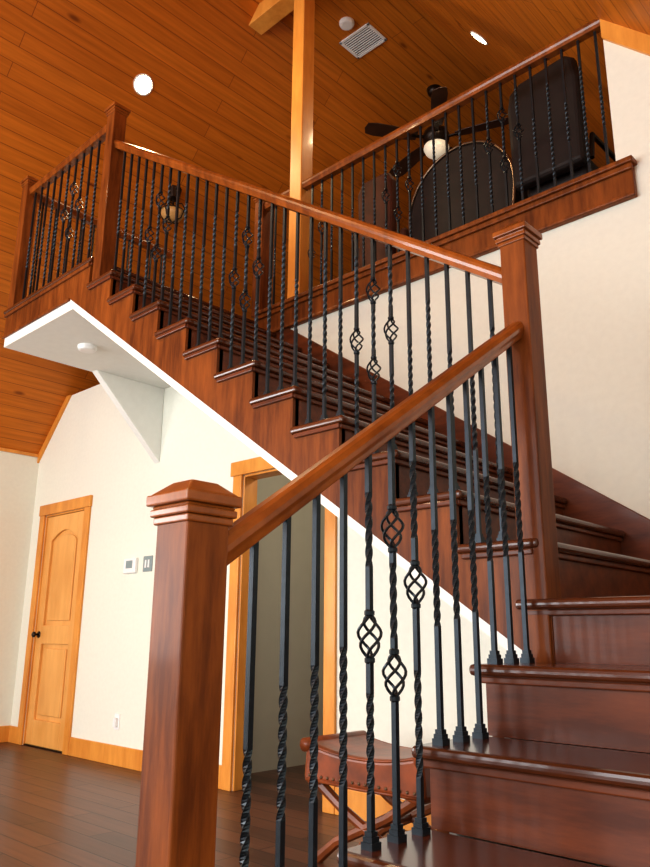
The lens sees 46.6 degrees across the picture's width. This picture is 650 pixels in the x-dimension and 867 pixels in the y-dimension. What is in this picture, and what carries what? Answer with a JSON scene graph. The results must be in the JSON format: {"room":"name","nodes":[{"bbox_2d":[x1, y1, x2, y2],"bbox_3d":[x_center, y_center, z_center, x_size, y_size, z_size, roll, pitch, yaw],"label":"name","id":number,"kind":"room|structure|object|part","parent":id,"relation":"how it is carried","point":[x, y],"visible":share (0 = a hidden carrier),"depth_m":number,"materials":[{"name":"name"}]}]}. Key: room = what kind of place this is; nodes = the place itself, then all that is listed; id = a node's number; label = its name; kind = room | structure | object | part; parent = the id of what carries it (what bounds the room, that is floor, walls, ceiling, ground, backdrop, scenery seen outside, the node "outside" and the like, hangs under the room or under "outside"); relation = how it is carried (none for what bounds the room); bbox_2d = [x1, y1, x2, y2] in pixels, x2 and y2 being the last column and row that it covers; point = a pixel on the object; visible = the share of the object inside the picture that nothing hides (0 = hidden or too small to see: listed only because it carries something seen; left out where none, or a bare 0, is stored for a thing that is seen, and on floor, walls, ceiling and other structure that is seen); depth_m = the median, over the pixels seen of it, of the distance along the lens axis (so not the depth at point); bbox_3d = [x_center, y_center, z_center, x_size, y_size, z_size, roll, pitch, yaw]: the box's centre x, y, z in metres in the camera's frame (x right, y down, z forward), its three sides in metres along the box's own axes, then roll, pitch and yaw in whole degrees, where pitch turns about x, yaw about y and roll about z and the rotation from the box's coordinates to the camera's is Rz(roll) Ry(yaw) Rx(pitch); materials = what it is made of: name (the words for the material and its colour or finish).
{"room":"house staircase","nodes":[
{"label":"house staircase","id":0,"kind":"room"},
{"bbox_2d":[0,451,38,725],"bbox_3d":[-6.068,0.618,3.974,0.120,2.667,9.488,-13,-20,42],"label":"wall","id":1,"kind":"structure","parent":0,"point":[18,472],"depth_m":7.15,"materials":[{"name":"paint"}]},
{"bbox_2d":[0,725,9,742],"bbox_3d":[-6.069,1.815,3.560,0.016,0.140,9.368,-13,-20,42],"label":"baseboard","id":2,"kind":"structure","parent":1,"relation":"attached to","point":[4,730],"depth_m":6.80,"materials":[{"name":"brown wood"}]},
{"bbox_2d":[0,447,38,457],"bbox_3d":[-6.047,-0.679,4.226,0.019,0.030,9.368,-13,-20,42],"label":"trim","id":3,"kind":"structure","parent":1,"relation":"attached to","point":[1,448],"depth_m":7.35,"materials":[{"name":"brown wood"}]},
{"bbox_2d":[0,742,406,866],"bbox_3d":[-1.862,1.292,1.014,9.900,0.100,11.568,-13,-20,42],"label":"floor","id":4,"kind":"structure","parent":0,"point":[57,809],"depth_m":4.08,"materials":[{"name":"brown wood"}]},
{"bbox_2d":[23,743,61,752],"bbox_3d":[-2.364,2.685,6.445,0.704,0.011,0.100,-13,-20,42],"label":"threshold","id":5,"kind":"object","parent":4,"relation":"on","point":[30,745],"visible":0.43,"depth_m":6.41,"materials":[{"name":"brown metal"}]},
{"bbox_2d":[2,257,649,866],"bbox_3d":[-0.409,0.176,3.282,5.195,3.254,2.626,-13,-20,42],"label":"staircase","id":6,"kind":"structure","parent":4,"relation":"on","point":[561,778],"depth_m":2.47,"materials":[{"name":"brown wood"}]},
{"bbox_3d":[-1.860,-0.858,4.979,1.164,0.185,0.020,-13,-20,42],"label":"fascia moulding","id":7,"kind":"part","parent":6,"relation":"part of","materials":[{"name":"brown wood"}]},
{"bbox_2d":[77,343,96,352],"bbox_3d":[-1.665,-0.593,5.285,0.132,0.035,0.132,-13,-20,42],"label":"smoke detector","id":8,"kind":"object","parent":6,"relation":"attached to","point":[82,347],"visible":1,"depth_m":5.25,"materials":[{"name":"white plastic"}]},
{"bbox_2d":[7,101,560,866],"bbox_3d":[-0.805,-0.291,3.788,1.364,4.059,4.580,9,-17,-29],"label":"stair railing","id":9,"kind":"object","parent":6,"relation":"on","point":[198,536],"visible":0.91,"depth_m":1.91,"materials":[{"name":"brown wood"}]},
{"bbox_3d":[-1.369,-1.757,5.678,1.171,0.062,1.289,-13,-20,42],"label":"handrail landing","id":10,"kind":"part","parent":9,"relation":"part of","materials":[{"name":"brown wood"}]},
{"bbox_3d":[-0.346,-1.170,3.641,2.661,1.886,0.062,-13,-20,42],"label":"handrail","id":11,"kind":"part","parent":9,"relation":"part of","materials":[{"name":"brown wood"}]},
{"bbox_3d":[0.201,-0.051,1.896,0.062,0.871,1.185,-13,-20,42],"label":"handrail","id":12,"kind":"part","parent":9,"relation":"part of","materials":[{"name":"brown wood"}]},
{"bbox_3d":[0.642,1.009,2.059,0.020,1.028,2.576,-13,-20,42],"label":"panel","id":13,"kind":"part","parent":6,"relation":"part of","materials":[{"name":"brown wood"}]},
{"bbox_2d":[300,730,436,862],"bbox_3d":[0.278,1.613,3.275,0.698,0.526,0.416,-13,-20,42],"label":"stool","id":14,"kind":"object","parent":4,"relation":"on","point":[328,759],"visible":0.55,"depth_m":3.22,"materials":[{"name":"brown leather"}]},
{"bbox_2d":[305,735,430,805],"bbox_3d":[0.280,1.463,3.315,0.666,0.186,0.400,-13,-20,42],"label":"seat cushion","id":15,"kind":"object","parent":14,"relation":"on","point":[328,759],"depth_m":3.21,"materials":[{"name":"leather"}]},
{"bbox_2d":[0,0,432,453],"bbox_3d":[-3.340,-2.172,5.292,3.203,3.448,14.000,-13,-20,42],"label":"ceiling","id":16,"kind":"structure","parent":0,"point":[219,101],"depth_m":6.53,"materials":[{"name":"brown wood"}]},
{"bbox_2d":[133,73,152,95],"bbox_3d":[-1.482,-2.844,6.155,0.168,0.127,0.118,14,-20,-40],"label":"recessed light","id":17,"kind":"object","parent":16,"relation":"in","point":[142,83],"visible":1,"depth_m":6.15,"materials":[{"name":"white paint"}]},
{"bbox_3d":[-1.482,-2.845,6.155,0.138,0.138,0.003,16,21,-45],"label":"bulb","id":18,"kind":"part","parent":17,"relation":"part of","materials":[{"name":"white glass"}]},
{"bbox_2d":[160,185,184,223],"bbox_3d":[-1.364,-2.039,6.772,0.217,0.344,0.217,6,-16,-19],"label":"pendant light","id":19,"kind":"object","parent":16,"relation":"hanging from","point":[173,194],"visible":0.62,"depth_m":6.71,"materials":[{"name":"beige glass"}]},
{"bbox_3d":[-1.365,-1.936,6.745,0.210,0.090,0.210,-13,-20,42],"label":"lamp shade","id":20,"kind":"part","parent":19,"relation":"part of","materials":[{"name":"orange glass"}]},
{"bbox_2d":[249,0,293,34],"bbox_3d":[-0.154,-3.592,6.022,1.206,0.140,0.150,-13,-20,42],"label":"ceiling beam","id":21,"kind":"structure","parent":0,"point":[268,13],"depth_m":6.25,"materials":[{"name":"brown wood"}]},
{"bbox_2d":[251,475,324,772],"bbox_3d":[0.656,0.840,5.048,2.900,2.900,1.330,-13,-20,42],"label":"wall","id":22,"kind":"structure","parent":0,"point":[264,757],"depth_m":5.84,"materials":[{"name":"paint"}]},
{"bbox_2d":[11,40,649,799],"bbox_3d":[-0.182,0.206,5.009,7.210,4.093,0.120,-13,-20,42],"label":"wall","id":23,"kind":"structure","parent":0,"point":[594,269],"depth_m":4.20,"materials":[{"name":"paint"}]},
{"bbox_2d":[16,495,92,754],"bbox_3d":[-2.357,1.661,6.717,0.934,2.130,0.146,-13,-20,42],"label":"door frame","id":24,"kind":"structure","parent":23,"relation":"attached to","point":[85,502],"depth_m":6.72,"materials":[{"name":"brown wood"}]},
{"bbox_2d":[37,395,71,462],"bbox_3d":[-2.650,-0.039,7.390,0.541,0.593,0.020,-13,-20,42],"label":"trim","id":25,"kind":"structure","parent":23,"relation":"attached to","point":[67,399],"depth_m":7.40,"materials":[{"name":"brown wood"}]},
{"bbox_2d":[36,530,77,722],"bbox_3d":[-2.354,1.713,6.707,0.704,2.000,0.035,-13,-20,42],"label":"molding","id":26,"kind":"structure","parent":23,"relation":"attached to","point":[48,646],"depth_m":6.70,"materials":[{"name":"brown wood"}]},
{"bbox_2d":[25,511,83,750],"bbox_3d":[-2.397,1.701,6.663,0.704,2.000,0.091,-13,-20,42],"label":"door","id":27,"kind":"structure","parent":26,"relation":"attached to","point":[46,734],"depth_m":6.70,"materials":[{"name":"brown wood"}]},
{"bbox_3d":[-2.617,1.821,6.838,0.060,0.060,0.080,-13,-20,42],"label":"knob","id":28,"kind":"part","parent":27,"relation":"part of","materials":[{"name":"black metal"}]},
{"bbox_2d":[37,534,76,717],"bbox_3d":[-2.370,1.677,6.699,0.404,1.570,0.014,-13,-20,42],"label":"panels","id":29,"kind":"object","parent":26,"relation":"attached to","point":[65,546],"visible":1,"depth_m":6.68,"materials":[{"name":"brown wood"}]},
{"bbox_2d":[112,713,119,729],"bbox_3d":[-1.590,2.188,5.732,0.070,0.115,0.030,-13,-20,42],"label":"wall outlet","id":30,"kind":"object","parent":23,"relation":"attached to","point":[116,720],"visible":1,"depth_m":5.72,"materials":[{"name":"white plastic"}]},
{"bbox_2d":[123,558,137,573],"bbox_3d":[-1.548,1.052,6.004,0.170,0.120,0.030,-13,-20,42],"label":"thermostat","id":31,"kind":"object","parent":23,"relation":"attached to","point":[130,564],"visible":1,"depth_m":5.98,"materials":[{"name":"white plastic"}]},
{"bbox_2d":[143,555,152,571],"bbox_3d":[-1.378,1.011,5.862,0.120,0.120,0.013,-13,-20,42],"label":"light switch","id":32,"kind":"object","parent":23,"relation":"attached to","point":[147,560],"visible":1,"depth_m":5.86,"materials":[{"name":"white plastic"}]},
{"bbox_2d":[8,725,436,830],"bbox_3d":[-0.761,2.224,4.922,5.790,0.140,0.016,-13,-20,42],"label":"baseboard","id":33,"kind":"structure","parent":23,"relation":"attached to","point":[120,756],"depth_m":5.56,"materials":[{"name":"brown wood"}]},
{"bbox_2d":[221,456,336,814],"bbox_3d":[-0.253,1.164,4.796,1.030,2.130,0.146,-13,-20,42],"label":"trim","id":34,"kind":"structure","parent":23,"relation":"attached to","point":[247,492],"depth_m":4.88,"materials":[{"name":"brown wood"}]},
{"bbox_2d":[600,19,649,55],"bbox_3d":[1.922,-1.544,3.333,1.320,1.546,0.020,-13,-20,42],"label":"trim","id":35,"kind":"structure","parent":23,"relation":"attached to","point":[619,35],"depth_m":3.83,"materials":[{"name":"brown wood"}]},
{"bbox_2d":[255,0,511,158],"bbox_3d":[-1.816,-4.177,4.354,0.951,0.100,14.000,-13,-20,42],"label":"ceiling","id":36,"kind":"structure","parent":0,"point":[416,54],"depth_m":6.92,"materials":[{"name":"brown wood"}]},
{"bbox_2d":[339,17,353,30],"bbox_3d":[0.187,-3.518,6.490,0.132,0.035,0.132,-13,-20,42],"label":"smoke detector","id":37,"kind":"object","parent":36,"relation":"attached to","point":[345,23],"visible":1,"depth_m":6.47,"materials":[{"name":"white plastic"}]},
{"bbox_2d":[339,22,386,58],"bbox_3d":[0.337,-3.476,6.688,0.340,0.012,0.260,-13,-20,42],"label":"ceiling vent","id":38,"kind":"object","parent":36,"relation":"in","point":[366,38],"visible":1,"depth_m":6.68,"materials":[{"name":"white plastic"}]},
{"bbox_2d":[365,84,508,176],"bbox_3d":[1.082,-2.945,7.227,1.332,0.747,1.296,-13,-20,42],"label":"ceiling fan","id":39,"kind":"object","parent":36,"relation":"hanging from","point":[438,94],"depth_m":7.03,"materials":[{"name":"black wood"}]},
{"bbox_2d":[412,0,649,167],"bbox_3d":[-0.318,-2.886,2.533,3.203,3.448,14.000,-13,-20,42],"label":"ceiling","id":40,"kind":"structure","parent":0,"point":[513,30],"depth_m":5.17,"materials":[{"name":"brown wood"}]},
{"bbox_2d":[470,31,487,44],"bbox_3d":[1.219,-3.128,5.972,0.168,0.127,0.118,14,-20,-40],"label":"recessed light","id":41,"kind":"object","parent":40,"relation":"in","point":[479,38],"visible":1,"depth_m":5.96,"materials":[{"name":"white paint"}]},
{"bbox_3d":[1.219,-3.129,5.972,0.138,0.138,0.003,16,-64,-45],"label":"bulb","id":42,"kind":"part","parent":41,"relation":"part of","materials":[{"name":"white glass"}]},
{"bbox_3d":[1.113,-0.245,7.168,5.399,0.250,4.512,-13,-20,42],"label":"floor","id":43,"kind":"structure","parent":0,"visible":0},
{"bbox_2d":[358,173,408,268],"bbox_3d":[0.533,-1.343,5.673,0.460,1.090,0.510,-13,-20,42],"label":"leather armchair","id":44,"kind":"object","parent":43,"relation":"on","point":[391,182],"visible":0.18,"depth_m":5.52,"materials":[{"name":"brown leather"}]},
{"bbox_2d":[251,19,636,332],"bbox_3d":[0.517,-1.485,4.760,2.840,1.230,0.205,-13,-20,42],"label":"loft railing","id":45,"kind":"object","parent":43,"relation":"on","point":[612,184],"visible":0.83,"depth_m":4.40,"materials":[{"name":"brown wood"}]},
{"bbox_2d":[287,0,314,298],"bbox_3d":[-0.173,-2.217,5.661,0.120,2.703,0.120,-13,-20,42],"label":"support column","id":46,"kind":"structure","parent":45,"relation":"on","point":[301,159],"depth_m":5.63,"materials":[{"name":"brown wood"}]},
{"bbox_3d":[0.508,-1.954,4.887,2.658,0.062,0.062,-13,-20,42],"label":"handrail","id":47,"kind":"part","parent":45,"relation":"part of","materials":[{"name":"brown wood"}]},
{"bbox_2d":[408,140,527,240],"bbox_3d":[1.085,-1.411,5.167,0.838,0.970,0.609,-13,-20,42],"label":"chair","id":48,"kind":"object","parent":43,"relation":"on","point":[498,185],"visible":0.39,"depth_m":4.99,"materials":[{"name":"leather"}]},
{"bbox_2d":[508,56,615,197],"bbox_3d":[1.474,-1.619,4.593,0.502,1.081,0.580,-13,-20,42],"label":"chair","id":49,"kind":"object","parent":43,"relation":"on","point":[576,122],"visible":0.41,"depth_m":4.40,"materials":[{"name":"leather"}]},
{"bbox_3d":[1.514,-1.454,4.594,0.400,0.160,0.460,-13,-20,42],"label":"seat","id":50,"kind":"part","parent":49,"relation":"part of","materials":[{"name":"leather"}]}
]}

